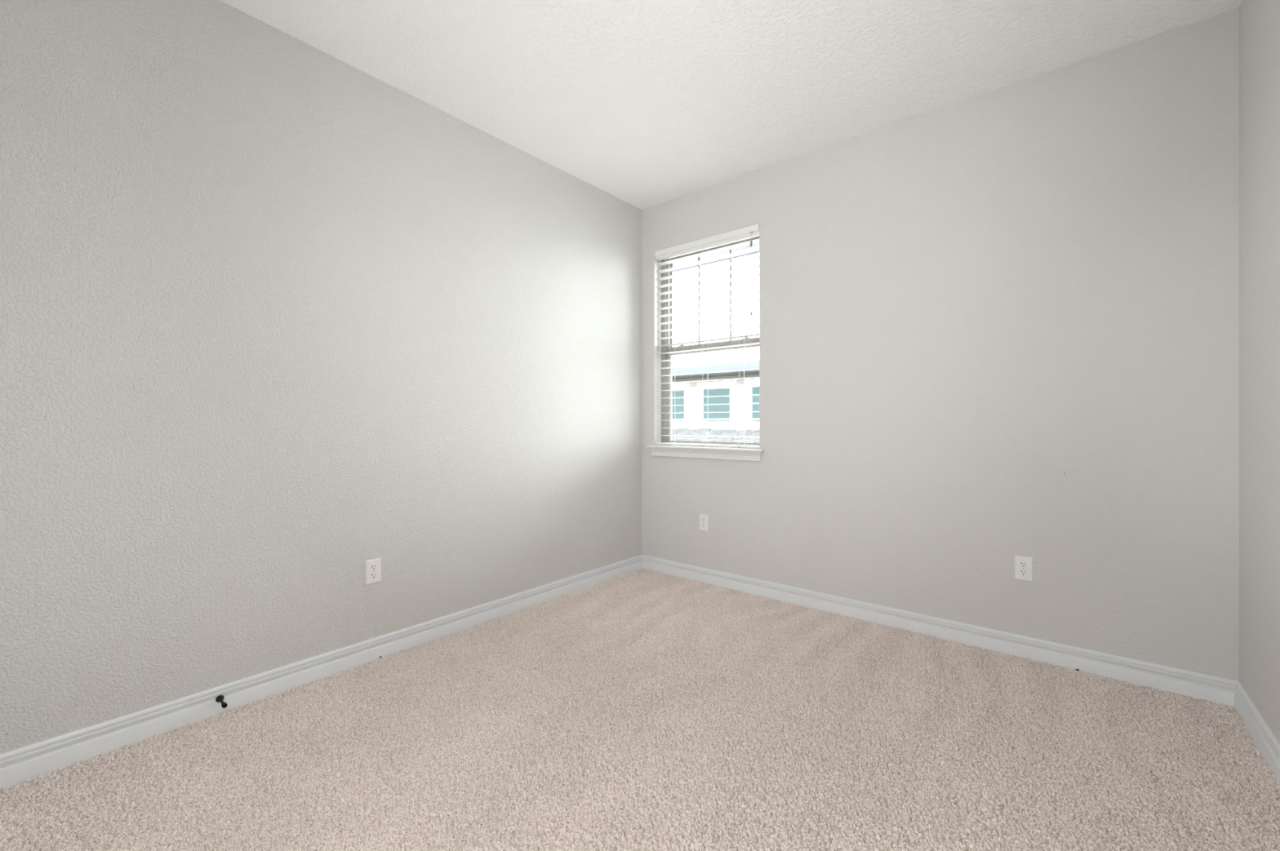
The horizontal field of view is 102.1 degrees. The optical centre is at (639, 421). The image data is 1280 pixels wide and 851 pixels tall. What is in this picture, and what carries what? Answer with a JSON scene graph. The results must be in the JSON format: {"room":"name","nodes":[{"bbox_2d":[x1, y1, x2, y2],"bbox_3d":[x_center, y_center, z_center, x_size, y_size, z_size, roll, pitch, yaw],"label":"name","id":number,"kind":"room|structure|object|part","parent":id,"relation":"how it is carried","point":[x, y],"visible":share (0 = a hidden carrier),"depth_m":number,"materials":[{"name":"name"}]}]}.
{"room":"empty bedroom","nodes":[
{"label":"empty bedroom","id":0,"kind":"room"},
{"bbox_2d":[0,0,641,754],"bbox_3d":[-1.168,-0.280,2.669,0.160,2.893,3.510,0,0,40],"label":"wall","id":1,"kind":"structure","parent":0,"point":[278,320],"depth_m":2.11,"materials":[{"name":"grey paint"}]},
{"bbox_2d":[0,555,642,789],"bbox_3d":[-1.049,1.078,2.675,0.015,0.116,3.350,0,0,40],"label":"baseboard","id":2,"kind":"structure","parent":1,"relation":"attached to","point":[17,766],"depth_m":2.07,"materials":[{"name":"white wood"}]},
{"bbox_2d":[215,695,226,708],"bbox_3d":[-1.585,1.064,1.961,0.078,0.026,0.026,0,0,40],"label":"door stop","id":3,"kind":"object","parent":2,"relation":"attached to","point":[220,698],"visible":1,"depth_m":1.97,"materials":[{"name":"black metal"}]},
{"bbox_2d":[365,558,381,585],"bbox_3d":[-1.254,0.705,2.433,0.008,0.113,0.070,0,0,40],"label":"wall outlet","id":4,"kind":"object","parent":1,"relation":"attached to","point":[373,567],"visible":1,"depth_m":2.43,"materials":[{"name":"white plastic"}]},
{"bbox_2d":[369,572,377,579],"bbox_3d":[-1.252,0.724,2.431,0.002,0.028,0.034,0,0,40],"label":"receptacle","id":5,"kind":"object","parent":4,"relation":"attached to","point":[373,575],"depth_m":2.43,"materials":[{"name":"white plastic"}]},
{"bbox_2d":[369,564,377,571],"bbox_3d":[-1.252,0.685,2.431,0.002,0.028,0.034,0,0,40],"label":"receptacle","id":6,"kind":"object","parent":4,"relation":"attached to","point":[373,567],"depth_m":2.43,"materials":[{"name":"white plastic"}]},
{"bbox_2d":[219,0,1241,209],"bbox_3d":[-0.532,-1.717,0.303,4.160,0.180,6.660,0,0,40],"label":"ceiling","id":7,"kind":"structure","parent":0,"point":[647,104],"depth_m":2.31,"materials":[{"name":"white paint"}]},
{"bbox_2d":[641,7,1239,681],"bbox_3d":[1.234,-0.280,3.061,3.357,2.893,0.160,0,0,40],"label":"wall","id":8,"kind":"structure","parent":0,"point":[998,326],"depth_m":2.50,"materials":[{"name":"grey paint"}]},
{"bbox_2d":[699,514,708,531],"bbox_3d":[0.444,0.705,3.607,0.070,0.113,0.008,0,0,40],"label":"wall outlet","id":9,"kind":"object","parent":8,"relation":"attached to","point":[704,519],"visible":1,"depth_m":3.60,"materials":[{"name":"white plastic"}]},
{"bbox_2d":[646,444,764,462],"bbox_3d":[0.451,0.216,3.628,0.936,0.082,0.133,0,0,40],"label":"trim","id":10,"kind":"structure","parent":8,"relation":"attached to","point":[679,451],"depth_m":3.56,"materials":[{"name":"white wood"}]},
{"bbox_2d":[661,235,759,445],"bbox_3d":[0.534,-0.531,3.689,0.913,1.505,0.067,0,0,40],"label":"window","id":11,"kind":"structure","parent":8,"relation":"in","point":[664,402],"depth_m":3.92,"materials":[{"name":"beige plastic"}]},
{"bbox_3d":[0.526,-0.190,3.679,0.750,0.674,0.004,0,0,40],"label":"pane","id":12,"kind":"part","parent":11,"relation":"part of","materials":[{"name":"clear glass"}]},
{"bbox_2d":[654,223,759,448],"bbox_3d":[0.457,-0.554,3.636,0.854,1.456,0.087,0,0,40],"label":"window blind","id":13,"kind":"object","parent":11,"relation":"attached to","point":[753,231],"visible":0.94,"depth_m":3.63,"materials":[{"name":"white plastic"}]},
{"bbox_3d":[0.240,-0.539,3.830,0.002,1.390,0.066,0,0,40],"label":"ladder cord","id":14,"kind":"part","parent":13,"relation":"part of","materials":[{"name":"white fabric"}]},
{"bbox_3d":[0.460,-0.539,3.647,0.002,1.390,0.066,0,0,40],"label":"ladder cord","id":15,"kind":"part","parent":13,"relation":"part of","materials":[{"name":"white fabric"}]},
{"bbox_3d":[0.465,-1.248,3.646,0.850,0.064,0.062,0,0,40],"label":"head rail","id":16,"kind":"part","parent":13,"relation":"part of","materials":[{"name":"white plastic"}]},
{"bbox_3d":[0.464,0.166,3.644,0.854,0.016,0.062,0,0,40],"label":"rail","id":17,"kind":"part","parent":13,"relation":"part of","materials":[{"name":"white plastic"}]},
{"bbox_3d":[0.682,-0.539,3.463,0.002,1.390,0.066,0,0,40],"label":"ladder cord","id":18,"kind":"part","parent":13,"relation":"part of","materials":[{"name":"white fabric"}]},
{"bbox_3d":[0.728,-0.975,3.370,0.022,0.531,0.006,0,0,40],"label":"lift cord","id":19,"kind":"part","parent":13,"relation":"part of","materials":[{"name":"white fabric"}]},
{"bbox_3d":[0.526,-0.186,3.679,0.815,0.755,0.024,0,0,40],"label":"sash","id":20,"kind":"part","parent":11,"relation":"part of","materials":[{"name":"white glass"}]},
{"bbox_3d":[0.545,-0.872,3.702,0.815,0.733,0.024,0,0,40],"label":"sash","id":21,"kind":"part","parent":11,"relation":"part of","materials":[{"name":"white glass"}]},
{"bbox_2d":[673,242,759,272],"bbox_3d":[0.337,-1.464,4.357,12.000,0.160,0.690,0,0,40],"label":"eave","id":22,"kind":"object","parent":8,"relation":"attached to","point":[755,245],"visible":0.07,"depth_m":4.37},
{"bbox_2d":[641,555,1237,709],"bbox_3d":[1.178,1.078,2.993,3.037,0.116,0.015,0,0,40],"label":"baseboard","id":23,"kind":"structure","parent":8,"relation":"attached to","point":[1220,691],"depth_m":2.55,"materials":[{"name":"white wood"}]},
{"bbox_2d":[1014,555,1032,582],"bbox_3d":[1.826,0.699,2.461,0.070,0.113,0.008,0,0,40],"label":"wall outlet","id":24,"kind":"object","parent":8,"relation":"attached to","point":[1023,565],"visible":1,"depth_m":2.46,"materials":[{"name":"white plastic"}]},
{"bbox_2d":[1018,569,1027,576],"bbox_3d":[1.824,0.719,2.459,0.034,0.028,0.002,0,0,40],"label":"receptacle","id":25,"kind":"object","parent":24,"relation":"attached to","point":[1021,572],"depth_m":2.46,"materials":[{"name":"white plastic"}]},
{"bbox_2d":[1018,561,1027,568],"bbox_3d":[1.824,0.680,2.459,0.034,0.028,0.002,0,0,40],"label":"receptacle","id":26,"kind":"object","parent":24,"relation":"attached to","point":[1021,564],"depth_m":2.46,"materials":[{"name":"white plastic"}]},
{"bbox_2d":[1239,0,1279,743],"bbox_3d":[1.293,-0.280,0.628,0.160,2.893,3.510,0,0,40],"label":"wall","id":27,"kind":"structure","parent":0,"point":[1259,20],"depth_m":1.81,"materials":[{"name":"grey paint"}]},
{"bbox_2d":[1234,681,1279,785],"bbox_3d":[1.277,1.078,0.745,0.015,0.116,3.350,0,0,40],"label":"baseboard","id":28,"kind":"structure","parent":27,"relation":"attached to","point":[1260,733],"depth_m":1.78,"materials":[{"name":"white wood"}]},
{"bbox_3d":[-0.532,1.227,0.303,4.160,0.178,6.660,0,0,40],"label":"floor","id":29,"kind":"structure","parent":0,"visible":0},
{"bbox_2d":[0,568,1279,850],"bbox_3d":[0.112,1.123,1.708,3.025,0.022,3.344,0,0,40],"label":"carpet","id":30,"kind":"object","parent":29,"relation":"on","point":[639,710],"visible":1,"depth_m":1.73,"materials":[{"name":"beige carpet"}]},
{"label":"outside","id":31,"kind":"structure","parent":0,"visible":0},
{"bbox_3d":[28.904,4.416,38.796,120.000,0.200,89.500,0,0,40],"label":"ground","id":32,"kind":"structure","parent":31,"visible":0},
{"bbox_2d":[671,361,759,443],"bbox_3d":[4.710,0.791,23.662,30.883,7.050,10.890,0,0,40],"label":"neighbor house","id":33,"kind":"structure","parent":32,"relation":"on","point":[697,427],"depth_m":20.79,"materials":[{"name":"white"}]},
{"bbox_3d":[1.410,-0.692,22.284,1.255,1.384,0.015,0,0,40],"label":"pane","id":34,"kind":"part","parent":33,"relation":"part of","materials":[{"name":"teal glass"}]},
{"bbox_3d":[3.100,-0.692,20.881,1.255,1.384,0.015,0,0,40],"label":"pane","id":35,"kind":"part","parent":33,"relation":"part of","materials":[{"name":"teal glass"}]},
{"bbox_3d":[4.792,-0.692,19.479,1.255,1.384,0.015,0,0,40],"label":"pane","id":36,"kind":"part","parent":33,"relation":"part of","materials":[{"name":"teal glass"}]}
]}

